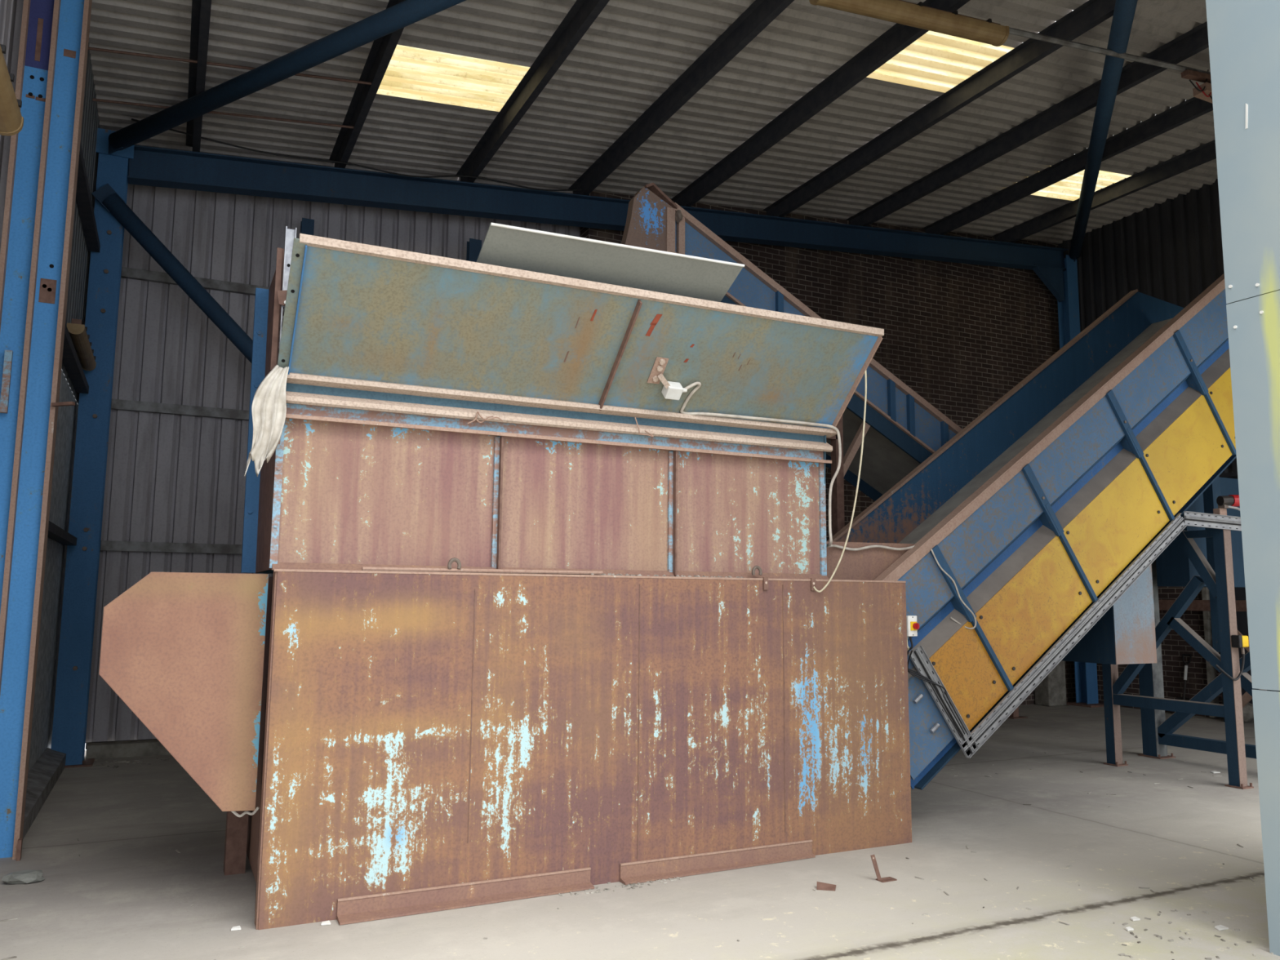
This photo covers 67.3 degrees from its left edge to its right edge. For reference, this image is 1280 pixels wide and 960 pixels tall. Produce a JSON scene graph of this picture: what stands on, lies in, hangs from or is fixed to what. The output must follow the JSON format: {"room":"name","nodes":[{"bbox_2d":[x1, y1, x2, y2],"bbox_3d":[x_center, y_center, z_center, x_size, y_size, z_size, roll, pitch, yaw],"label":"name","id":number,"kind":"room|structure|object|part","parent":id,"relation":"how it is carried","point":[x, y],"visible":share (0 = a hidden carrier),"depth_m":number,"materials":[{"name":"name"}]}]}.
{"room":"recycling plant","nodes":[
{"label":"recycling plant","id":0,"kind":"room"},
{"bbox_2d":[0,0,100,772],"bbox_3d":[-4.093,-0.891,6.160,0.310,6.400,8.600,4,-8,-26],"label":"wall","id":1,"kind":"structure","parent":0,"point":[67,419],"depth_m":8.49,"materials":[{"name":"metal"}]},
{"bbox_2d":[0,44,23,135],"bbox_3d":[-2.980,-1.933,4.343,0.184,0.156,1.420,4,-8,-26],"label":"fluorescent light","id":2,"kind":"object","parent":1,"relation":"attached to","point":[11,121],"visible":1,"depth_m":4.74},
{"bbox_2d":[22,747,66,839],"bbox_3d":[-4.686,2.394,7.441,0.160,0.180,3.300,4,-8,-26],"label":"trim","id":3,"kind":"structure","parent":1,"relation":"attached to","point":[42,776],"depth_m":7.60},
{"bbox_2d":[47,520,76,545],"bbox_3d":[-4.684,0.418,7.676,0.100,0.070,3.100,4,-8,-26],"label":"rail","id":4,"kind":"object","parent":1,"relation":"attached to","point":[55,533],"visible":0.57,"depth_m":7.90,"materials":[{"name":"metal"}]},
{"bbox_2d":[62,323,88,393],"bbox_3d":[-4.672,-1.031,7.853,0.100,0.070,3.100,4,-8,-26],"label":"rail","id":5,"kind":"object","parent":1,"relation":"attached to","point":[71,362],"visible":0.57,"depth_m":8.16,"materials":[{"name":"metal"}]},
{"bbox_2d":[66,318,96,370],"bbox_3d":[-4.968,-1.190,8.567,0.138,0.137,1.460,4,-8,-26],"label":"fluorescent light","id":6,"kind":"object","parent":1,"relation":"attached to","point":[77,330],"visible":0.92,"depth_m":8.31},
{"bbox_2d":[75,141,100,252],"bbox_3d":[-4.661,-2.431,8.024,0.100,0.070,3.100,4,-8,-26],"label":"rail","id":7,"kind":"object","parent":1,"relation":"attached to","point":[83,197],"visible":0.57,"depth_m":8.36,"materials":[{"name":"metal"}]},
{"bbox_2d":[91,183,253,363],"bbox_3d":[-3.738,-0.952,10.206,3.866,3.732,0.170,5,-8,-31],"label":"diagonal brace","id":8,"kind":"object","parent":1,"relation":"attached to","point":[107,197],"visible":0.46,"depth_m":9.68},
{"bbox_3d":[-5.250,-2.787,9.491,0.288,0.287,0.015,5,-8,-31],"label":"plate","id":9,"kind":"part","parent":8,"relation":"part of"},
{"bbox_2d":[85,177,580,742],"bbox_3d":[-3.487,-0.723,10.955,6.000,7.000,0.045,4,-8,-26],"label":"wall","id":10,"kind":"structure","parent":0,"point":[170,477],"depth_m":10.31,"materials":[{"name":"metal"}]},
{"bbox_2d":[85,738,157,749],"bbox_3d":[-3.229,2.783,10.603,5.020,0.060,0.060,4,-8,-26],"label":"rail","id":11,"kind":"object","parent":10,"relation":"attached to","point":[86,743],"visible":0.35,"depth_m":9.66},
{"bbox_2d":[85,738,170,759],"bbox_3d":[-3.089,2.814,10.562,5.200,0.130,0.250,4,-8,-26],"label":"trim","id":12,"kind":"structure","parent":10,"relation":"attached to","point":[121,748],"depth_m":9.48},
{"bbox_2d":[100,540,242,554],"bbox_3d":[-3.213,0.817,10.843,5.020,0.100,0.060,4,-8,-26],"label":"rail","id":13,"kind":"object","parent":10,"relation":"attached to","point":[106,545],"visible":0.35,"depth_m":10.00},
{"bbox_2d":[111,399,248,420],"bbox_3d":[-3.202,-0.632,11.021,5.020,0.100,0.060,4,-8,-26],"label":"rail","id":14,"kind":"object","parent":10,"relation":"attached to","point":[117,404],"visible":0.35,"depth_m":10.18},
{"bbox_2d":[121,266,269,295],"bbox_3d":[-3.190,-2.031,11.192,5.020,0.100,0.060,4,-8,-26],"label":"rail","id":15,"kind":"object","parent":10,"relation":"attached to","point":[126,273],"visible":0.35,"depth_m":10.41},
{"bbox_2d":[0,704,1279,959],"bbox_3d":[3.015,2.228,3.803,27.000,0.250,18.600,4,-8,-26],"label":"floor","id":16,"kind":"structure","parent":0,"point":[129,894],"depth_m":5.29,"materials":[{"name":"concrete"}]},
{"bbox_2d":[1,869,44,884],"bbox_3d":[-3.431,2.218,5.355,0.207,0.070,0.145,4,-8,-26],"label":"scrap","id":17,"kind":"object","parent":16,"relation":"on","point":[28,876],"visible":1,"depth_m":5.31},
{"bbox_2d":[0,0,92,861],"bbox_3d":[-3.868,-0.788,6.167,0.482,6.200,0.264,4,-8,-26],"label":"post","id":18,"kind":"object","parent":16,"relation":"on","point":[37,228],"visible":1,"depth_m":6.17,"materials":[{"name":"metal"}]},
{"bbox_2d":[50,128,134,768],"bbox_3d":[-5.356,-0.404,9.404,0.430,6.200,0.400,4,-8,-26],"label":"steel column","id":19,"kind":"structure","parent":16,"relation":"on","point":[88,485],"depth_m":9.24,"materials":[{"name":"metal"}]},
{"bbox_3d":[-5.380,2.666,9.028,0.430,0.015,0.400,4,-8,-26],"label":"plate","id":20,"kind":"part","parent":19,"relation":"part of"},
{"bbox_3d":[-5.261,-3.372,9.634,0.340,0.250,0.020,4,-8,-26],"label":"cap plate","id":21,"kind":"part","parent":19,"relation":"part of","materials":[{"name":"blue paint"}]},
{"bbox_2d":[231,925,240,930],"bbox_3d":[-1.940,2.154,4.620,0.044,0.012,0.026,3,-7,-17],"label":"flake","id":22,"kind":"object","parent":16,"relation":"on","point":[237,927],"visible":1,"depth_m":4.61,"materials":[{"name":"paper"}]},
{"bbox_2d":[300,217,314,235],"bbox_3d":[-3.735,-0.044,10.385,0.130,5.750,0.120,4,-8,-26],"label":"wall post","id":23,"kind":"object","parent":16,"relation":"on","point":[307,225],"visible":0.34,"depth_m":10.67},
{"bbox_2d":[320,920,330,925],"bbox_3d":[-1.537,2.167,4.705,0.044,0.012,0.026,3,-7,-17],"label":"flake","id":24,"kind":"object","parent":16,"relation":"on","point":[325,922],"visible":1,"depth_m":4.70,"materials":[{"name":"paper"}]},
{"bbox_2d":[466,238,481,262],"bbox_3d":[-2.019,0.022,11.224,0.150,5.850,0.120,4,-8,-26],"label":"wall post","id":25,"kind":"object","parent":16,"relation":"on","point":[473,246],"visible":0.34,"depth_m":11.51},
{"bbox_2d":[98,222,911,929],"bbox_3d":[-0.582,0.558,6.040,4.818,3.550,2.398,4,-8,-26],"label":"paper shredder","id":26,"kind":"object","parent":16,"relation":"on","point":[555,646],"visible":1,"depth_m":5.39,"materials":[{"name":"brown metal"}]},
{"bbox_3d":[-2.356,1.979,5.623,0.110,0.600,0.120,4,-8,-26],"label":"guard leg","id":27,"kind":"part","parent":26,"relation":"part of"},
{"bbox_2d":[244,364,288,477],"bbox_3d":[-1.901,-0.300,4.898,0.185,0.587,0.075,4,-8,-26],"label":"rag","id":28,"kind":"object","parent":26,"relation":"hanging from","point":[268,407],"visible":1,"depth_m":4.89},
{"bbox_3d":[-1.909,-0.899,5.047,0.027,0.660,0.012,4,-8,-26],"label":"plate","id":29,"kind":"part","parent":26,"relation":"part of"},
{"bbox_3d":[-1.869,-0.732,5.012,0.023,0.345,0.023,-2,-7,19],"label":"chain","id":30,"kind":"part","parent":26,"relation":"part of","materials":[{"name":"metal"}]},
{"bbox_3d":[-1.860,-0.950,5.014,0.065,0.085,0.010,4,-8,-26],"label":"lock plate","id":31,"kind":"part","parent":26,"relation":"part of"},
{"bbox_3d":[-1.353,0.097,5.247,1.175,0.780,0.006,4,-8,-26],"label":"hopper panel","id":32,"kind":"part","parent":26,"relation":"part of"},
{"bbox_3d":[-0.841,0.508,5.356,1.380,0.028,0.024,4,-8,-26],"label":"ledge rod","id":33,"kind":"part","parent":26,"relation":"part of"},
{"bbox_2d":[467,411,502,423],"bbox_3d":[-0.868,-0.347,5.414,0.204,0.077,0.034,3,-8,-22],"label":"wire","id":34,"kind":"object","parent":26,"relation":"attached to","point":[486,418],"visible":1,"depth_m":5.40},
{"bbox_3d":[-0.313,0.546,5.675,3.490,0.040,0.052,4,-8,-26],"label":"foot rail","id":35,"kind":"part","parent":26,"relation":"part of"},
{"bbox_3d":[-0.157,-0.737,5.572,3.495,0.534,0.534,4,-8,-26],"label":"flared plate","id":36,"kind":"part","parent":26,"relation":"part of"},
{"bbox_3d":[-0.309,0.168,5.754,1.110,0.780,0.006,4,-8,-26],"label":"hopper panel","id":37,"kind":"part","parent":26,"relation":"part of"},
{"bbox_2d":[634,417,653,436],"bbox_3d":[0.028,-0.324,5.861,0.127,0.116,0.028,4,-8,-26],"label":"wire","id":38,"kind":"object","parent":26,"relation":"attached to","point":[651,435],"visible":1,"depth_m":5.84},
{"bbox_2d":[647,356,687,399],"bbox_3d":[0.180,-0.603,5.791,0.257,0.220,0.176,4,-8,-26],"label":"switch","id":39,"kind":"object","parent":26,"relation":"attached to","point":[667,376],"depth_m":5.79,"materials":[{"name":"white plastic"}]},
{"bbox_3d":[0.723,0.237,6.255,1.150,0.780,0.006,4,-8,-26],"label":"hopper panel","id":40,"kind":"part","parent":26,"relation":"part of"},
{"bbox_2d":[680,382,915,551],"bbox_3d":[1.188,-0.027,6.534,2.376,0.969,0.313,6,-9,-39],"label":"cable","id":41,"kind":"object","parent":26,"relation":"attached to","point":[829,544],"visible":0.97,"depth_m":6.45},
{"bbox_2d":[813,370,866,592],"bbox_3d":[1.307,0.008,6.256,0.378,1.439,0.060,-3,-8,27],"label":"cable","id":42,"kind":"object","parent":26,"relation":"hanging from","point":[865,371],"visible":1,"depth_m":6.22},
{"bbox_2d":[906,615,919,651],"bbox_3d":[1.850,1.099,6.693,0.103,0.309,0.328,1,-7,-3],"label":"switch","id":43,"kind":"object","parent":26,"relation":"attached to","point":[913,626],"visible":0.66,"depth_m":6.57,"materials":[{"name":"white plastic"}]},
{"bbox_3d":[1.871,0.999,6.570,0.052,0.060,0.006,4,-8,-26],"label":"yellow plate","id":44,"kind":"part","parent":43,"relation":"part of","materials":[{"name":"plastic"}]},
{"bbox_3d":[1.886,0.998,6.562,0.044,0.044,0.020,4,-8,-26],"label":"knob","id":45,"kind":"part","parent":43,"relation":"part of","materials":[{"name":"red plastic"}]},
{"bbox_2d":[0,751,1273,959],"bbox_3d":[0.900,2.575,7.833,10.042,0.004,8.308,4,-8,-26],"label":"litter","id":46,"kind":"object","parent":16,"relation":"on","point":[138,761],"visible":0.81,"depth_m":5.26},
{"bbox_2d":[621,182,962,536],"bbox_3d":[1.867,0.212,9.368,5.055,5.085,1.314,4,-8,-26],"label":"conveyor","id":47,"kind":"object","parent":16,"relation":"on","point":[902,429],"visible":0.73,"depth_m":8.92,"materials":[{"name":"metal"}]},
{"bbox_2d":[621,182,682,253],"bbox_3d":[0.083,-2.125,8.169,0.523,0.765,0.252,4,-8,-26],"label":"hood","id":48,"kind":"object","parent":47,"relation":"attached to","point":[654,221],"depth_m":8.12,"materials":[{"name":"brown metal"}]},
{"bbox_3d":[1.798,0.962,8.667,0.080,3.426,0.080,4,-8,-26],"label":"support post","id":49,"kind":"part","parent":47,"relation":"part of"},
{"bbox_2d":[817,881,835,890],"bbox_3d":[1.034,2.258,5.341,0.106,0.031,0.050,-1,-7,15],"label":"flake","id":50,"kind":"object","parent":16,"relation":"on","point":[820,886],"visible":1,"depth_m":5.34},
{"bbox_2d":[870,854,897,882],"bbox_3d":[1.394,2.224,5.521,0.155,0.148,0.060,4,-8,-26],"label":"bracket","id":51,"kind":"object","parent":16,"relation":"on","point":[879,878],"visible":1,"depth_m":5.51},
{"bbox_2d":[1007,706,1027,719],"bbox_3d":[5.163,2.186,13.401,0.260,2.200,0.260,4,-8,-26],"label":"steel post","id":52,"kind":"object","parent":16,"relation":"on","point":[1015,715],"visible":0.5,"depth_m":13.22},
{"bbox_3d":[5.155,3.272,13.268,0.260,0.012,0.260,4,-8,-26],"label":"foot plate","id":53,"kind":"part","parent":52,"relation":"part of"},
{"bbox_2d":[1034,660,1066,706],"bbox_3d":[6.358,2.539,14.975,0.380,1.900,0.290,4,-8,-26],"label":"concrete pier","id":54,"kind":"object","parent":16,"relation":"on","point":[1051,691],"visible":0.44,"depth_m":14.77,"materials":[{"name":"concrete"}]},
{"bbox_2d":[1031,254,1103,707],"bbox_3d":[6.734,-0.098,15.220,0.950,7.200,0.500,4,-8,-26],"label":"steel column","id":55,"kind":"structure","parent":16,"relation":"on","point":[1064,286],"depth_m":15.58,"materials":[{"name":"metal"}]},
{"bbox_2d":[127,145,1068,271],"bbox_3d":[0.895,-3.409,12.799,13.581,1.576,0.180,4,-8,-26],"label":"roof beam","id":56,"kind":"structure","parent":55,"relation":"attached to","point":[155,166],"depth_m":11.54,"materials":[{"name":"metal"}]},
{"bbox_3d":[6.930,3.476,14.894,0.450,0.030,0.500,4,-8,-26],"label":"plate","id":57,"kind":"part","parent":55,"relation":"part of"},
{"bbox_2d":[1069,0,1137,262],"bbox_3d":[5.349,-3.918,11.250,0.170,0.806,9.687,-2,-7,21],"label":"diagonal brace","id":58,"kind":"object","parent":55,"relation":"attached to","point":[1124,11],"visible":1,"depth_m":10.20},
{"bbox_2d":[1008,26,1210,74],"bbox_3d":[4.788,-3.970,9.100,3.757,0.360,0.050,4,-8,-24],"label":"conduit","id":59,"kind":"object","parent":58,"relation":"attached to","point":[1017,32],"visible":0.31,"depth_m":8.82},
{"bbox_2d":[808,0,1008,46],"bbox_3d":[2.253,-3.824,7.917,1.950,0.328,0.207,4,-8,-25],"label":"pipe","id":60,"kind":"object","parent":59,"relation":"attached to","point":[918,15],"visible":1,"depth_m":7.90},
{"bbox_2d":[1181,69,1213,103],"bbox_3d":[5.879,-3.845,9.579,1.358,0.384,0.140,4,-8,-26],"label":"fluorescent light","id":61,"kind":"object","parent":59,"relation":"attached to","point":[1203,91],"visible":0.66,"depth_m":9.35,"materials":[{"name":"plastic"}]},
{"bbox_2d":[1192,82,1213,103],"bbox_3d":[5.972,-3.772,9.616,1.150,0.080,0.140,4,-8,-26],"label":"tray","id":62,"kind":"object","parent":61,"relation":"on","point":[1206,86],"depth_m":9.37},
{"bbox_2d":[1125,926,1133,930],"bbox_3d":[2.398,2.200,4.713,0.036,0.012,0.021,3,-7,-17],"label":"flake","id":63,"kind":"object","parent":16,"relation":"on","point":[1128,928],"visible":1,"depth_m":4.71,"materials":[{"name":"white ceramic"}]},
{"bbox_2d":[1130,916,1140,920],"bbox_3d":[2.503,2.220,4.864,0.044,0.012,0.026,3,-7,-17],"label":"flake","id":64,"kind":"object","parent":16,"relation":"on","point":[1133,918],"visible":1,"depth_m":4.86,"materials":[{"name":"paper"}]},
{"bbox_2d":[1102,528,1253,789],"bbox_3d":[4.976,1.307,9.115,0.150,2.900,1.385,4,-8,-26],"label":"support frame","id":65,"kind":"object","parent":16,"relation":"on","point":[1220,584],"visible":0.86,"depth_m":8.72,"materials":[{"name":"metal"}]},
{"bbox_2d":[826,273,1245,790],"bbox_3d":[4.148,0.109,8.865,7.191,4.713,1.356,4,-8,-26],"label":"conveyor","id":66,"kind":"object","parent":65,"relation":"on","point":[1036,507],"visible":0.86,"depth_m":8.15,"materials":[{"name":"metal"}]},
{"bbox_3d":[1.898,1.627,6.886,0.915,1.019,0.015,4,-8,-26],"label":"tail plate","id":67,"kind":"part","parent":66,"relation":"part of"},
{"bbox_2d":[930,548,976,629],"bbox_3d":[2.306,0.815,7.152,0.414,0.587,0.111,4,-8,-26],"label":"cable","id":68,"kind":"object","parent":66,"relation":"attached to","point":[931,550],"visible":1,"depth_m":7.12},
{"bbox_3d":[2.428,1.461,7.134,0.811,0.838,0.008,4,-8,-26],"label":"guard panel","id":69,"kind":"part","parent":66,"relation":"part of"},
{"bbox_3d":[3.084,1.005,7.512,1.303,1.178,0.008,4,-8,-26],"label":"guard panel","id":70,"kind":"part","parent":66,"relation":"part of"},
{"bbox_3d":[4.035,0.204,8.184,5.688,4.358,0.010,4,-8,-26],"label":"recess plate","id":71,"kind":"part","parent":66,"relation":"part of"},
{"bbox_2d":[907,347,1230,679],"bbox_3d":[4.041,-0.110,8.168,4.926,3.455,0.094,4,-8,-26],"label":"panel","id":72,"kind":"object","parent":66,"relation":"attached to","point":[1027,566],"depth_m":7.79,"materials":[{"name":"metal"}]},
{"bbox_2d":[908,511,1241,758],"bbox_3d":[3.901,1.173,7.858,4.384,1.931,0.022,4,-8,-26],"label":"cable tray","id":73,"kind":"object","parent":66,"relation":"attached to","point":[970,743],"visible":0.89,"depth_m":7.53,"materials":[{"name":"metal"}]},
{"bbox_2d":[906,649,967,737],"bbox_3d":[2.067,1.532,6.866,0.751,0.647,0.123,6,-9,-40],"label":"cable bundle","id":74,"kind":"object","parent":73,"relation":"in","point":[916,675],"visible":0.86,"depth_m":6.96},
{"bbox_3d":[3.983,0.382,8.029,1.344,1.207,0.008,4,-8,-26],"label":"guard panel","id":75,"kind":"part","parent":66,"relation":"part of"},
{"bbox_3d":[4.863,-0.228,8.535,1.259,1.148,0.008,4,-8,-26],"label":"guard panel","id":76,"kind":"part","parent":66,"relation":"part of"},
{"bbox_3d":[5.693,0.795,9.498,0.120,1.780,0.100,4,-8,-26],"label":"hanger post","id":77,"kind":"part","parent":66,"relation":"part of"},
{"bbox_3d":[5.709,-0.815,9.022,1.276,1.159,0.008,4,-8,-26],"label":"guard panel","id":78,"kind":"part","parent":66,"relation":"part of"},
{"bbox_3d":[4.701,1.367,9.673,0.100,2.888,0.096,4,-8,-26],"label":"leg","id":79,"kind":"part","parent":65,"relation":"part of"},
{"bbox_3d":[4.694,2.805,9.486,0.150,0.012,0.160,4,-8,-26],"label":"foot plate","id":80,"kind":"part","parent":65,"relation":"part of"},
{"bbox_3d":[5.237,1.555,8.541,0.100,2.248,0.096,4,-8,-26],"label":"leg","id":81,"kind":"part","parent":65,"relation":"part of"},
{"bbox_2d":[1213,494,1239,515],"bbox_3d":[5.371,0.281,8.672,0.368,0.295,0.145,1,-7,-6],"label":"beacon","id":82,"kind":"object","parent":65,"relation":"on","point":[1232,501],"visible":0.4,"depth_m":8.63,"materials":[{"name":"red plastic"}]},
{"bbox_3d":[5.241,0.344,8.679,0.100,0.170,0.060,4,-8,-26],"label":"stand post","id":83,"kind":"part","parent":82,"relation":"part of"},
{"bbox_2d":[1216,495,1234,506],"bbox_3d":[5.267,0.187,8.648,0.109,0.093,0.090,2,-7,-9],"label":"lamp","id":84,"kind":"object","parent":82,"relation":"attached to","point":[1223,500],"depth_m":8.62,"materials":[{"name":"metal"}]},
{"bbox_2d":[1215,635,1248,680],"bbox_3d":[5.258,1.565,8.458,0.359,0.396,0.111,1,-7,-5],"label":"emergency stop switch","id":85,"kind":"object","parent":65,"relation":"attached to","point":[1241,642],"visible":0.94,"depth_m":8.45,"materials":[{"name":"yellow plastic"}]},
{"bbox_3d":[5.234,2.676,8.393,0.150,0.012,0.160,4,-8,-26],"label":"foot plate","id":86,"kind":"part","parent":65,"relation":"part of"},
{"bbox_2d":[1175,653,1191,700],"bbox_3d":[7.752,2.913,13.686,0.150,0.859,0.251,4,-8,-26],"label":"shovel","id":87,"kind":"object","parent":16,"relation":"on","point":[1184,698],"visible":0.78,"depth_m":13.68,"materials":[{"name":"metal"}]},
{"bbox_3d":[7.712,3.209,13.631,0.065,0.257,0.251,4,-8,-26],"label":"blade","id":88,"kind":"part","parent":87,"relation":"part of","materials":[{"name":"metal"}]},
{"bbox_3d":[7.812,2.563,13.733,0.045,0.152,0.146,4,-8,-26],"label":"handle","id":89,"kind":"part","parent":87,"relation":"part of","materials":[{"name":"black rubber"}]},
{"bbox_2d":[1137,559,1266,759],"bbox_3d":[5.795,1.196,9.392,0.240,3.200,2.080,4,-8,-26],"label":"support frame","id":90,"kind":"object","parent":16,"relation":"on","point":[1157,731],"visible":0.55,"depth_m":9.93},
{"bbox_3d":[5.386,1.289,10.222,0.160,3.188,0.156,4,-8,-26],"label":"leg","id":91,"kind":"part","parent":90,"relation":"part of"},
{"bbox_3d":[5.381,2.875,10.011,0.240,0.012,0.256,4,-8,-26],"label":"foot plate","id":92,"kind":"part","parent":90,"relation":"part of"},
{"bbox_2d":[1214,924,1228,930],"bbox_3d":[2.865,2.207,4.741,0.061,0.012,0.035,3,-7,-17],"label":"flake","id":93,"kind":"object","parent":16,"relation":"on","point":[1220,927],"visible":1,"depth_m":4.73,"materials":[{"name":"white ceramic"}]},
{"bbox_2d":[1218,630,1252,721],"bbox_3d":[8.203,2.443,12.420,0.085,1.500,1.430,4,-8,-26],"label":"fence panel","id":94,"kind":"object","parent":16,"relation":"on","point":[1246,697],"visible":0.03,"depth_m":12.70,"materials":[{"name":"metal"}]},
{"bbox_3d":[7.917,2.515,13.028,0.060,1.500,0.080,4,-8,-26],"label":"gate post","id":95,"kind":"part","parent":94,"relation":"part of","materials":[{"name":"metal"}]},
{"bbox_2d":[1242,702,1253,722],"bbox_3d":[8.092,3.123,13.008,0.329,0.309,0.477,4,-8,-26],"label":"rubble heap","id":96,"kind":"object","parent":16,"relation":"on","point":[1247,710],"visible":0.22,"depth_m":12.82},
{"bbox_2d":[88,0,1217,244],"bbox_3d":[2.398,-4.218,9.756,14.600,1.386,8.600,4,-8,-26],"label":"ceiling","id":97,"kind":"structure","parent":0,"point":[633,51],"depth_m":10.14,"materials":[{"name":"metal"}]},
{"bbox_2d":[186,0,211,151],"bbox_3d":[-3.069,-3.930,6.801,0.140,0.185,8.000,4,-8,-26],"label":"beam","id":98,"kind":"structure","parent":97,"relation":"attached to","point":[201,9],"depth_m":8.47,"materials":[{"name":"metal"}]},
{"bbox_2d":[92,97,353,128],"bbox_3d":[-3.994,-3.580,9.415,2.406,0.229,0.024,3,-8,-22],"label":"rod","id":99,"kind":"object","parent":98,"relation":"attached to","point":[93,99],"visible":0.85,"depth_m":9.44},
{"bbox_2d":[88,46,371,84],"bbox_3d":[-3.576,-3.680,8.567,2.406,0.229,0.024,3,-8,-22],"label":"rod","id":100,"kind":"object","parent":98,"relation":"attached to","point":[89,48],"visible":0.65,"depth_m":8.47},
{"bbox_2d":[108,0,466,154],"bbox_3d":[-2.180,-3.651,7.789,7.002,0.524,0.170,-3,-8,29],"label":"diagonal brace","id":101,"kind":"object","parent":97,"relation":"attached to","point":[403,14],"visible":1,"depth_m":8.21,"materials":[{"name":"metal"}]},
{"bbox_3d":[-5.134,-3.311,9.418,0.229,0.198,0.015,-3,-8,29],"label":"plate","id":102,"kind":"part","parent":101,"relation":"part of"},
{"bbox_2d":[131,118,582,191],"bbox_3d":[-2.897,-3.549,10.709,4.904,0.376,0.118,4,-8,-26],"label":"cable","id":103,"kind":"object","parent":97,"relation":"hanging from","point":[132,119],"visible":0.94,"depth_m":10.62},
{"bbox_2d":[328,0,404,168],"bbox_3d":[-1.746,-3.974,7.459,0.140,0.185,8.000,4,-8,-26],"label":"beam","id":104,"kind":"structure","parent":97,"relation":"attached to","point":[382,50],"depth_m":9.30,"materials":[{"name":"metal"}]},
{"bbox_2d":[376,44,530,111],"bbox_3d":[-1.867,-3.934,9.390,1.475,0.194,0.960,4,-8,-26],"label":"skylight","id":105,"kind":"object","parent":97,"relation":"attached to","point":[411,73],"depth_m":9.39,"materials":[{"name":"white"}]},
{"bbox_2d":[455,0,609,182],"bbox_3d":[-0.422,-4.017,8.117,0.140,0.185,8.000,4,-8,-26],"label":"beam","id":106,"kind":"structure","parent":97,"relation":"attached to","point":[583,13],"depth_m":9.33,"materials":[{"name":"metal"}]},
{"bbox_2d":[568,0,794,195],"bbox_3d":[0.901,-4.061,8.775,0.140,0.185,8.000,4,-8,-26],"label":"roof beam","id":107,"kind":"structure","parent":97,"relation":"attached to","point":[760,13],"depth_m":9.66,"materials":[{"name":"metal"}]},
{"bbox_2d":[671,0,969,206],"bbox_3d":[2.224,-4.104,9.433,0.140,0.185,8.000,4,-8,-26],"label":"roof beam","id":108,"kind":"structure","parent":97,"relation":"attached to","point":[899,37],"depth_m":10.20,"materials":[{"name":"metal"}]},
{"bbox_2d":[762,0,1115,217],"bbox_3d":[3.548,-4.147,10.091,0.140,0.185,8.000,4,-8,-26],"label":"roof beam","id":109,"kind":"structure","parent":97,"relation":"attached to","point":[1091,13],"depth_m":10.40,"materials":[{"name":"metal"}]},
{"bbox_2d":[866,30,1013,93],"bbox_3d":[2.921,-4.261,9.705,1.470,0.194,0.960,4,-8,-26],"label":"skylight","id":110,"kind":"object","parent":97,"relation":"attached to","point":[935,61],"depth_m":9.77,"materials":[{"name":"white"}]},
{"bbox_2d":[845,21,1208,226],"bbox_3d":[4.871,-4.191,10.749,0.140,0.185,8.000,4,-8,-26],"label":"roof beam","id":111,"kind":"structure","parent":97,"relation":"attached to","point":[1194,41],"depth_m":11.26,"materials":[{"name":"metal"}]},
{"bbox_2d":[922,97,1213,235],"bbox_3d":[6.194,-4.234,11.407,0.140,0.185,8.000,4,-8,-26],"label":"roof beam","id":112,"kind":"structure","parent":97,"relation":"attached to","point":[1193,108],"depth_m":12.56,"materials":[{"name":"metal"}]},
{"bbox_2d":[1016,169,1131,200],"bbox_3d":[6.011,-4.180,13.463,1.475,0.194,0.960,4,-8,-26],"label":"window","id":113,"kind":"structure","parent":97,"relation":"attached to","point":[1069,188],"depth_m":13.60,"materials":[{"name":"white"}]},
{"bbox_2d":[991,139,1216,242],"bbox_3d":[7.518,-4.278,12.065,0.140,0.185,8.000,4,-8,-26],"label":"roof beam","id":114,"kind":"structure","parent":97,"relation":"attached to","point":[1206,153],"depth_m":13.55,"materials":[{"name":"metal"}]},
{"bbox_2d":[580,191,1075,705],"bbox_3d":[3.200,-0.660,14.149,8.800,8.000,0.320,4,-8,-26],"label":"brick wall","id":115,"kind":"structure","parent":0,"point":[961,336],"depth_m":14.81,"materials":[{"name":"brick"}]},
{"bbox_2d":[1057,178,1237,718],"bbox_3d":[8.819,-1.013,12.544,0.250,8.400,8.600,4,-8,-26],"label":"wall","id":116,"kind":"structure","parent":0,"point":[1171,251],"depth_m":14.42,"materials":[{"name":"brick"}]},
{"bbox_2d":[1158,600,1247,611],"bbox_3d":[7.984,1.754,13.431,0.140,0.150,3.300,4,-8,-26],"label":"trim","id":117,"kind":"structure","parent":116,"relation":"attached to","point":[1196,605],"depth_m":13.51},
{"bbox_2d":[1201,586,1219,717],"bbox_3d":[8.021,1.710,13.384,0.120,3.146,0.315,4,-8,-26],"label":"trim","id":118,"kind":"structure","parent":116,"relation":"attached to","point":[1211,675],"depth_m":13.41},
{"bbox_2d":[1219,471,1273,704],"bbox_3d":[9.427,1.455,12.496,1.400,3.500,3.500,4,-8,-26],"label":"wall","id":119,"kind":"structure","parent":0,"point":[1240,593],"depth_m":13.86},
{"bbox_3d":[4.269,-1.506,5.525,14.500,7.600,0.260,4,-8,-26],"label":"wall","id":120,"kind":"structure","parent":0,"visible":0},
{"bbox_2d":[1205,0,1279,955],"bbox_3d":[3.353,-0.543,3.905,0.039,5.280,1.900,4,-8,-26],"label":"steel column","id":121,"kind":"structure","parent":120,"relation":"in","point":[1244,35],"depth_m":4.66,"materials":[{"name":"grey metal"}]}
]}

